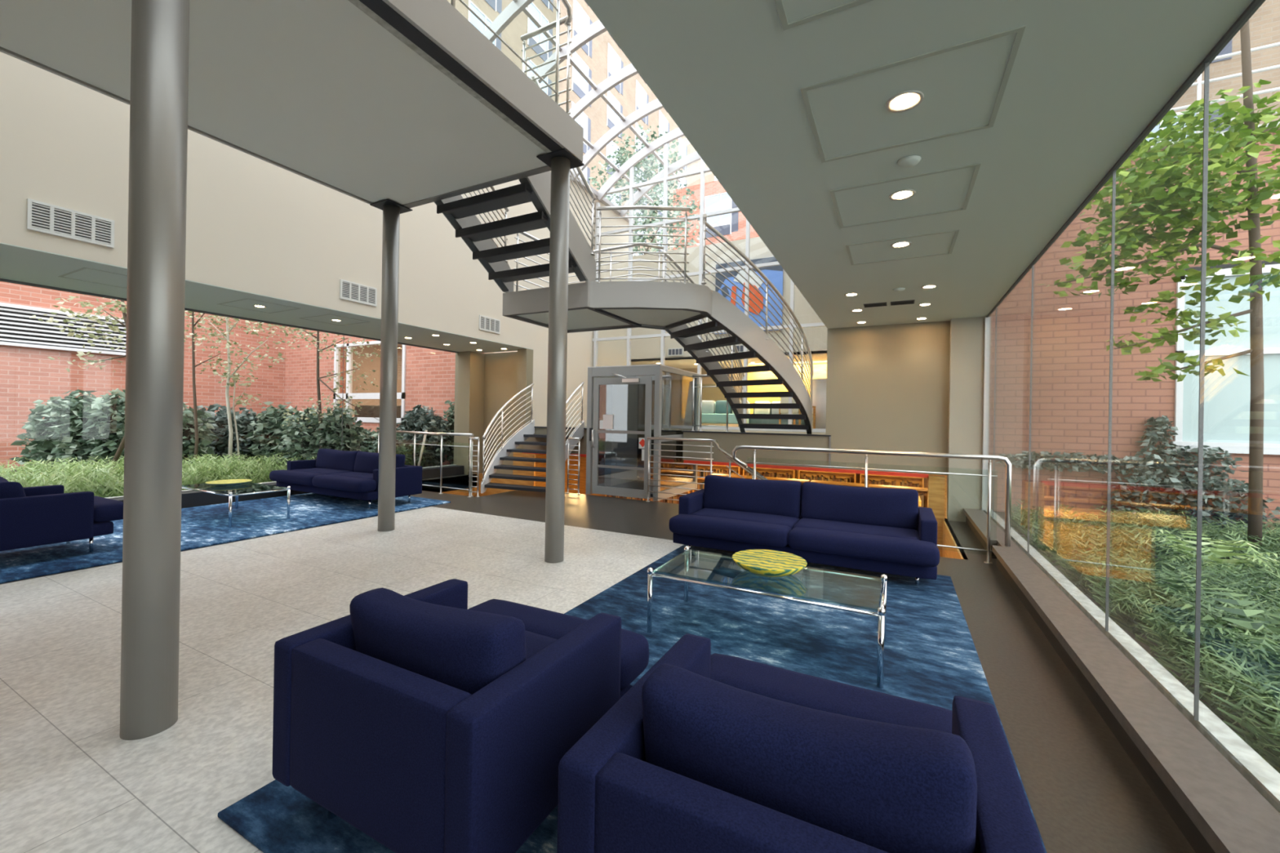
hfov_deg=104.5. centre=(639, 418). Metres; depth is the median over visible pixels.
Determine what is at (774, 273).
wall mural
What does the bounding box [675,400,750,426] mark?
lounge sofa
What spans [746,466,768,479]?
railing
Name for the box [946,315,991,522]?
pier
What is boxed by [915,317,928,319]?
recessed light
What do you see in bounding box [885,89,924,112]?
recessed light
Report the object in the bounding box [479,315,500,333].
air vent
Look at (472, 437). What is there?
railing
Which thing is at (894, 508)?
cushion
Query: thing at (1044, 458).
ivy
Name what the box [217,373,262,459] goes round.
birch tree
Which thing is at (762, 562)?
glass bowl
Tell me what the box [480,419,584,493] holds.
stair
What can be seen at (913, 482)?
bookcase
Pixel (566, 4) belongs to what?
railing
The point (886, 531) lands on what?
sofa
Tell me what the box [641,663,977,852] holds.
cushion
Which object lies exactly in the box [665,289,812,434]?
stair
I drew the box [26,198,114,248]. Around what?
air vent
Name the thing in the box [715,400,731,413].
cushion
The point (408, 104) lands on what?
ceiling
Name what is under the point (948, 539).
wall
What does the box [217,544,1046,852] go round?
rug
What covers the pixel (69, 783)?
floor
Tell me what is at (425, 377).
brick wall
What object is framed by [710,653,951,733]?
seat cushion
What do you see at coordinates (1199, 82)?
roof railing
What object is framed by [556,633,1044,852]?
armchair
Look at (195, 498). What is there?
sill
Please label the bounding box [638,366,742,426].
wall
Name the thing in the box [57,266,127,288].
ceiling access panel
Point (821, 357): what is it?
ceiling
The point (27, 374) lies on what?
wall
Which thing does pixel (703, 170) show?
window
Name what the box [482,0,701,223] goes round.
skylight frame
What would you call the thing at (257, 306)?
recessed light
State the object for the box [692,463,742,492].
bookcase
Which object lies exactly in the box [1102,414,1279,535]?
bush
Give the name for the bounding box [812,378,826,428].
screen
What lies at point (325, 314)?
ceiling access panel
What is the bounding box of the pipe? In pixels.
[828,436,831,468]
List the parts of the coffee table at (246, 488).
leg, glass, frame, leg, leg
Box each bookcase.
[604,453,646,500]
[646,454,692,503]
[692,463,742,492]
[711,473,757,479]
[742,466,796,479]
[764,476,809,484]
[798,470,856,483]
[810,480,864,487]
[859,473,924,487]
[868,484,928,507]
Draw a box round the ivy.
[995,450,1173,475]
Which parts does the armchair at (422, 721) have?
leg, armrest, armrest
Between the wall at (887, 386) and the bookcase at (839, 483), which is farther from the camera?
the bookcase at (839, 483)
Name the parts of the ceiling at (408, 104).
soffit trim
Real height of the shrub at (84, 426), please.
1.847 m
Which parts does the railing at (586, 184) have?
handrail, post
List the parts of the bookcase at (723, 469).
shelf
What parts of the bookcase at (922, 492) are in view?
shelf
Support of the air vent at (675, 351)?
in the wall at (816, 336)
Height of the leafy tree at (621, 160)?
14.894 m
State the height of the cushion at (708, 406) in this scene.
0.402 m
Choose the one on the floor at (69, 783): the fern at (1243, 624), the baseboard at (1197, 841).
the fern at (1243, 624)
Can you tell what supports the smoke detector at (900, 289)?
attached to the ceiling at (1086, 77)
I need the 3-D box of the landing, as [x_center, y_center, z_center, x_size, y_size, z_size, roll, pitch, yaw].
[-0.282,-1.514,6.882,2.610,0.322,1.827,1,0,27]
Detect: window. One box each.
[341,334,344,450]
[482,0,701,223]
[592,142,826,432]
[981,62,1209,720]
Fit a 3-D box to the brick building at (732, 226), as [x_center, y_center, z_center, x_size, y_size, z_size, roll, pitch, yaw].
[10.826,-5.701,25.047,20.000,15.500,0.450,1,0,27]
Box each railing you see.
[377,430,473,497]
[450,0,572,104]
[461,186,509,262]
[468,436,479,497]
[480,382,534,482]
[513,231,663,291]
[520,15,573,114]
[531,74,596,255]
[565,382,584,442]
[565,437,580,494]
[595,205,690,284]
[645,436,758,502]
[662,250,744,419]
[690,373,729,431]
[701,213,813,420]
[725,455,761,479]
[732,444,1012,564]
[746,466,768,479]
[1153,41,1279,133]
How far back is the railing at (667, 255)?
8.22 m
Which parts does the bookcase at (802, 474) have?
shelf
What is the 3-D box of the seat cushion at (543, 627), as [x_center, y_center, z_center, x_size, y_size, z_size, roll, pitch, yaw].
[-0.546,0.968,1.900,0.901,0.183,0.898,1,0,27]
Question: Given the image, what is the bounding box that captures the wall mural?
[715,256,782,333]
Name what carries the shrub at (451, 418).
on the floor
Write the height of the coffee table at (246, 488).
0.412 m
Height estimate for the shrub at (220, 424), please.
1.609 m
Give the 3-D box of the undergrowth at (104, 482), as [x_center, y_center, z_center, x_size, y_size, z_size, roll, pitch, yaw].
[-8.732,0.937,7.133,3.554,0.616,8.449,1,0,27]
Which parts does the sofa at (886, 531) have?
armrest, leg, armrest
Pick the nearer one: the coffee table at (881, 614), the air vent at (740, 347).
the coffee table at (881, 614)
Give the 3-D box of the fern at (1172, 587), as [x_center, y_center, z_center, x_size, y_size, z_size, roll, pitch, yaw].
[3.696,1.244,3.558,0.880,0.407,0.797,1,0,-38]
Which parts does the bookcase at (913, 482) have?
shelf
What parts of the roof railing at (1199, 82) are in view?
post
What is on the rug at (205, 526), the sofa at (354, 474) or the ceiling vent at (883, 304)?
the sofa at (354, 474)
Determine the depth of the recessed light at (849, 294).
5.73 m
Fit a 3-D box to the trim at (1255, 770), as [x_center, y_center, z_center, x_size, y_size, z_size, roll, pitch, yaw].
[2.360,1.334,2.145,0.085,0.250,10.600,1,0,27]
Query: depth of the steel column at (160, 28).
2.06 m
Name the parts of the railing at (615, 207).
post, handrail, post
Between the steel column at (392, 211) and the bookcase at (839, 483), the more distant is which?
the bookcase at (839, 483)
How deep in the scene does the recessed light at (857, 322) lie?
7.35 m
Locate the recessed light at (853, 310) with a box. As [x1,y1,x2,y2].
[850,309,863,311]
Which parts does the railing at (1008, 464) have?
post, post, rod, rod, post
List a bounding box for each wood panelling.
[742,364,826,413]
[927,475,946,556]
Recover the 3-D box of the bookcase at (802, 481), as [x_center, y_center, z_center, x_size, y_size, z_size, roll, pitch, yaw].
[3.232,2.424,11.201,1.100,2.100,0.300,1,0,27]
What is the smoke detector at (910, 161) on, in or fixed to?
attached to the ceiling at (1086, 77)
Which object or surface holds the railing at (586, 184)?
attached to the stair at (460, 212)
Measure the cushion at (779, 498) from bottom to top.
0.368 m
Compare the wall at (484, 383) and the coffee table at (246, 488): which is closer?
the coffee table at (246, 488)
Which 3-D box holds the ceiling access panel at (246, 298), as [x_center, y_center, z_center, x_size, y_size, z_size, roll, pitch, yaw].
[-5.297,-1.555,6.898,0.800,0.004,0.650,1,0,27]
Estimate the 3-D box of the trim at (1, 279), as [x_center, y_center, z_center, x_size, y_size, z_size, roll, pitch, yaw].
[-6.557,-1.723,7.114,0.080,0.332,11.170,1,0,27]
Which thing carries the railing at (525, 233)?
on the landing
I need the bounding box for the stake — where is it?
[417,430,427,466]
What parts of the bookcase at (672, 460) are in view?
shelf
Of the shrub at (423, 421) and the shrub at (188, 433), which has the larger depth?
the shrub at (423, 421)
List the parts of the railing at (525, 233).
post, handrail, post, post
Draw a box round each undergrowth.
[0,450,316,497]
[404,452,438,467]
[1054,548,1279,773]
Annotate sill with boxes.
[111,465,463,508]
[963,508,1279,852]
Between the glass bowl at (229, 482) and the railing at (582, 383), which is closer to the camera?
the glass bowl at (229, 482)
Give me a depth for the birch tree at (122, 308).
7.97 m
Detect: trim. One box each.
[0,278,458,353]
[106,464,456,498]
[523,426,831,436]
[526,453,928,477]
[984,509,1279,813]
[986,0,1265,317]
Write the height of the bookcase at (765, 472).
2.500 m
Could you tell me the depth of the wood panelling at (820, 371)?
15.25 m
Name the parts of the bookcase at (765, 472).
shelf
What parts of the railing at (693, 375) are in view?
post, post, rod, handrail, post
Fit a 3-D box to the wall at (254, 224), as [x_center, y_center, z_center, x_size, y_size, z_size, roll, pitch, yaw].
[-3.941,-2.871,8.116,0.250,6.090,15.340,1,0,27]
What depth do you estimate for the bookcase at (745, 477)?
11.70 m
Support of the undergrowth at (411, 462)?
on the floor
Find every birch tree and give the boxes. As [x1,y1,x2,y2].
[29,295,185,467]
[184,311,242,462]
[184,312,286,462]
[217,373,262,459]
[245,322,380,448]
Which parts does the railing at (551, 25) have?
post, handrail, post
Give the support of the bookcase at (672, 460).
on the floor
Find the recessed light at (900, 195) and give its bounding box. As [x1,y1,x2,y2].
[888,189,915,200]
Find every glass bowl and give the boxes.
[205,479,252,485]
[731,549,807,577]
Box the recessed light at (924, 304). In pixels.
[917,302,932,306]
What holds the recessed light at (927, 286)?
in the ceiling at (1086, 77)
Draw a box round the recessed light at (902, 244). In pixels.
[890,240,911,248]
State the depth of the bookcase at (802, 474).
12.99 m
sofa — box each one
[269,448,422,509]
[668,475,939,585]
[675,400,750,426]
[748,401,804,424]
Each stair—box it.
[434,170,595,309]
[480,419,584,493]
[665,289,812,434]
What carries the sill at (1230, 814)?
attached to the wall at (948, 539)
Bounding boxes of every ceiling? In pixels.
[0,0,583,208]
[0,242,531,352]
[585,0,1253,328]
[631,350,826,368]
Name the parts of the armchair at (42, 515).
armrest, armrest, leg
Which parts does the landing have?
soffit panel, soffit panel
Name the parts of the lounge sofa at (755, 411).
seat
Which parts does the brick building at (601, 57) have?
pane, pane, pane, pane, pane, pane, pane, pane, pane, pane, pane, pane, pane, pane, pane, pane, pane, pane, pane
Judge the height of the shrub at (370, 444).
1.245 m
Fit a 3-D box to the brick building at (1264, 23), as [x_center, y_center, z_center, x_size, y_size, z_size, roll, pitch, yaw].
[21.613,-11.023,7.112,28.500,26.500,0.450,1,0,27]
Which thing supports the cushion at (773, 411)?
on the lounge sofa at (755, 411)
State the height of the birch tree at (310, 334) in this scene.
3.604 m
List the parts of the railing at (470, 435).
post, handrail, rod, post, rod, post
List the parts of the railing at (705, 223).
post, post, post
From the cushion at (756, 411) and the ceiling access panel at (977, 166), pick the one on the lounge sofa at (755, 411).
the cushion at (756, 411)
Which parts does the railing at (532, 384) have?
post, post, handrail, post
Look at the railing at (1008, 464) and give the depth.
5.06 m
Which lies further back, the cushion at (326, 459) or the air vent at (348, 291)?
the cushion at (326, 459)
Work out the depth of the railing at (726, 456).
7.49 m
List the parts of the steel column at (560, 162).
cap plate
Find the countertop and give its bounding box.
[918,495,920,506]
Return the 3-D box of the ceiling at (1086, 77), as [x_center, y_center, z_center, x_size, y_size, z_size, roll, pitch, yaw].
[1.487,-1.596,2.718,2.088,0.300,10.770,1,0,27]
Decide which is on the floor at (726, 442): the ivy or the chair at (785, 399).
the chair at (785, 399)
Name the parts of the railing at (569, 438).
post, handrail, post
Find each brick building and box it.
[447,0,714,353]
[672,180,759,249]
[1139,0,1279,144]
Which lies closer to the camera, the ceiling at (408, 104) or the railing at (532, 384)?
the ceiling at (408, 104)
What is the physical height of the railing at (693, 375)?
1.023 m
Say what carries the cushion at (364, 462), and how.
on the sofa at (354, 474)
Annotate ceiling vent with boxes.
[863,302,887,307]
[890,299,915,305]
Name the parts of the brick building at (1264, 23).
pane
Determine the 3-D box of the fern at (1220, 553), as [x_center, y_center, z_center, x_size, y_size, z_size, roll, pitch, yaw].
[4.869,1.213,4.175,0.942,0.507,1.016,1,0,-28]
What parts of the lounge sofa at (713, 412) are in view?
seat, backrest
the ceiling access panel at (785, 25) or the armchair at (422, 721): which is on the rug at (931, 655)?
the armchair at (422, 721)
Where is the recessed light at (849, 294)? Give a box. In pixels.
[844,293,858,296]
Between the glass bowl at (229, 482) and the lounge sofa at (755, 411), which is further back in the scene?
the lounge sofa at (755, 411)
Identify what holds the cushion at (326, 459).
on the sofa at (354, 474)
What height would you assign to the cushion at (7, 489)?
0.299 m
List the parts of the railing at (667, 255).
post, post, post, post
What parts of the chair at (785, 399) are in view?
leg, backrest, leg, leg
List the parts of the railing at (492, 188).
handrail, post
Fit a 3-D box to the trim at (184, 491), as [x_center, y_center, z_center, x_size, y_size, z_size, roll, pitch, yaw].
[-6.766,1.178,6.875,0.095,0.260,10.600,1,0,27]
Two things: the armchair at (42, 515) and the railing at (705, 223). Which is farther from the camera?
the railing at (705, 223)
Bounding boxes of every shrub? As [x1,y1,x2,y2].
[9,387,125,471]
[124,401,217,463]
[193,403,262,464]
[242,401,297,469]
[278,403,364,462]
[350,426,409,460]
[395,404,452,467]
[443,400,454,464]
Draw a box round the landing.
[502,280,712,333]
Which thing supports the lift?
on the floor at (69, 783)
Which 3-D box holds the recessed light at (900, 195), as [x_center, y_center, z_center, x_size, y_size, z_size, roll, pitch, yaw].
[1.692,-1.438,3.196,0.156,0.008,0.156,1,0,27]
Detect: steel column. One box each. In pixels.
[119,0,190,740]
[369,199,412,531]
[536,147,584,563]
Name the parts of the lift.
call panel, handle, door, trim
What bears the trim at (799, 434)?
attached to the wall at (887, 386)
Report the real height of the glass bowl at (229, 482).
0.042 m
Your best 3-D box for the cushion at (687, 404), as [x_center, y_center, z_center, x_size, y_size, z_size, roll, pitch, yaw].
[1.534,-0.325,14.791,0.462,0.402,0.203,1,0,27]
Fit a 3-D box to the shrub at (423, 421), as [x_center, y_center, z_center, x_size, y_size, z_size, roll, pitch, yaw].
[-5.167,0.502,11.901,1.617,1.660,1.347,1,0,27]
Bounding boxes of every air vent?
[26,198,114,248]
[339,279,377,306]
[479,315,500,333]
[667,347,683,355]
[733,344,748,353]
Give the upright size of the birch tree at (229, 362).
3.936 m
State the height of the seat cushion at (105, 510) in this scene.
0.189 m
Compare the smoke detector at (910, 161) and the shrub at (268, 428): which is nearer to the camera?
the smoke detector at (910, 161)
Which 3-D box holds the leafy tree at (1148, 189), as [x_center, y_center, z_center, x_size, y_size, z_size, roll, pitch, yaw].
[5.596,-2.037,4.951,1.777,7.039,1.845,1,0,-13]
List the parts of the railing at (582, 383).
handrail, post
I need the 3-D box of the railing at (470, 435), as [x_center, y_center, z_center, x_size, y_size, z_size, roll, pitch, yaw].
[-3.879,0.774,8.807,2.451,1.063,0.070,1,0,27]
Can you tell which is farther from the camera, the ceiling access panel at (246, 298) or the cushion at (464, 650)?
the ceiling access panel at (246, 298)
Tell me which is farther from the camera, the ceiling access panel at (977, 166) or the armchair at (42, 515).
the armchair at (42, 515)
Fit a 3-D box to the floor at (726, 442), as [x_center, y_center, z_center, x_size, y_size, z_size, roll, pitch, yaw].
[3.324,0.550,13.112,14.150,0.510,9.650,1,0,27]
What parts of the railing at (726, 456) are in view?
post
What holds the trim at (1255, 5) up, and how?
attached to the ceiling at (1086, 77)
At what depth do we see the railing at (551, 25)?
4.74 m
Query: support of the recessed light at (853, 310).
in the ceiling at (1086, 77)
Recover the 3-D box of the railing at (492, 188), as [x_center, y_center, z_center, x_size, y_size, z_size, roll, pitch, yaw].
[-2.041,-2.835,6.207,0.070,1.457,1.126,1,0,27]
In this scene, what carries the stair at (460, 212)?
on the landing
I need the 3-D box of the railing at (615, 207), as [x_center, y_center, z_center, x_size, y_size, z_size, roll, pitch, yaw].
[0.032,-2.126,6.092,1.153,0.953,0.101,1,0,1]
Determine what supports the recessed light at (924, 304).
in the ceiling at (1086, 77)
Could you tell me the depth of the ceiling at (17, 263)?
6.58 m
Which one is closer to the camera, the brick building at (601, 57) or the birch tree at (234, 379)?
the birch tree at (234, 379)
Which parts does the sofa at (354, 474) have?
armrest, armrest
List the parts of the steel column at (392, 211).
cap plate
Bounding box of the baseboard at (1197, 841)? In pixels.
[965,517,1215,852]
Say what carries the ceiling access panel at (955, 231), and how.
attached to the ceiling at (1086, 77)
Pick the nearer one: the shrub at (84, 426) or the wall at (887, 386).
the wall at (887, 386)
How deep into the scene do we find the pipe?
7.82 m
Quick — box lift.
[585,364,698,501]
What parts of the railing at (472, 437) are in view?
post, handrail, post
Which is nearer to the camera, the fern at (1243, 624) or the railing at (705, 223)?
the fern at (1243, 624)
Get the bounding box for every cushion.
[0,476,26,498]
[93,496,123,522]
[315,448,359,471]
[349,587,526,694]
[353,451,405,473]
[467,599,648,690]
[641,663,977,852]
[684,400,693,413]
[702,400,715,413]
[703,475,802,518]
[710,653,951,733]
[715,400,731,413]
[754,401,770,413]
[771,401,782,413]
[800,481,918,529]
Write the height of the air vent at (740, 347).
0.220 m
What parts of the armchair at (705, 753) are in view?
armrest, armrest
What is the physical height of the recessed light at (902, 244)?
0.008 m
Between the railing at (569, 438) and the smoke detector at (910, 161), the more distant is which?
the railing at (569, 438)
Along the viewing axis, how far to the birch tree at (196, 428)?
8.99 m
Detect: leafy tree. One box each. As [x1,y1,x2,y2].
[586,124,700,256]
[1037,19,1279,546]
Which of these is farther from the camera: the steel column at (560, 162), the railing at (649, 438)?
the railing at (649, 438)
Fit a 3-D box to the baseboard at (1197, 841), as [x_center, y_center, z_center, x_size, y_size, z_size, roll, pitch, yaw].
[2.190,1.339,2.176,0.175,0.135,10.500,1,0,27]
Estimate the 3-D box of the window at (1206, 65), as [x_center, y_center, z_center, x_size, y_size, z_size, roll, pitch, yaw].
[2.321,-0.107,2.126,0.060,2.650,10.501,1,0,27]
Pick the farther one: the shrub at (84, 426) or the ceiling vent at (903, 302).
the shrub at (84, 426)
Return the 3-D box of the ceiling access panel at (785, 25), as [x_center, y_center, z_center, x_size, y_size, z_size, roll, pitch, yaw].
[0.724,-1.456,1.349,0.800,0.004,0.740,1,0,27]
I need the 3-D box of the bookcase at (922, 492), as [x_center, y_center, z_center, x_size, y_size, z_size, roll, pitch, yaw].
[5.274,2.458,10.143,1.100,2.100,0.300,1,0,27]
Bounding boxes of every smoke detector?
[893,287,905,291]
[897,155,921,168]
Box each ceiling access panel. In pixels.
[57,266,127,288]
[217,297,299,313]
[300,314,370,325]
[774,0,872,30]
[800,25,1026,163]
[830,162,981,228]
[845,229,959,265]
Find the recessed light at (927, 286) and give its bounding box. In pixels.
[920,284,937,288]
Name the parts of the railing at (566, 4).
post, rod, post, handrail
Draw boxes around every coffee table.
[182,482,290,528]
[646,546,887,688]
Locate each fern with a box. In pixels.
[1082,560,1235,608]
[1137,528,1279,577]
[1142,585,1279,675]
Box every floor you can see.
[0,474,1279,852]
[523,426,825,468]
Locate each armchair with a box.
[0,476,123,551]
[271,578,648,852]
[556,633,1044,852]
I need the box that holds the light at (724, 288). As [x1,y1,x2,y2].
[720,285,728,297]
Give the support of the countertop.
on the floor
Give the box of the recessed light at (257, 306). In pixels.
[252,305,266,307]
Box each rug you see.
[0,493,450,583]
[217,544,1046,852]
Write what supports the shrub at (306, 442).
on the floor
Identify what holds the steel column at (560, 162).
on the floor at (69, 783)
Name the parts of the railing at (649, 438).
post, handrail, post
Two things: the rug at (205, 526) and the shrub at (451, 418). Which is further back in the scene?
the shrub at (451, 418)
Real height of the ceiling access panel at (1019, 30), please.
0.004 m
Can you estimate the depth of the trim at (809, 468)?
7.94 m
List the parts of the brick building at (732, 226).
pane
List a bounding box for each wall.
[0,51,628,426]
[0,281,286,470]
[284,326,493,474]
[422,452,968,559]
[453,348,533,475]
[631,236,827,361]
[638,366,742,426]
[825,320,950,475]
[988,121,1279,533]
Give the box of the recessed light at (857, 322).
[855,321,866,324]
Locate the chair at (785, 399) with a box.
[778,396,815,428]
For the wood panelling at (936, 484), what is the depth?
7.03 m
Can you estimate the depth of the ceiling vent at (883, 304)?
6.19 m
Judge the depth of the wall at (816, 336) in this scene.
13.60 m

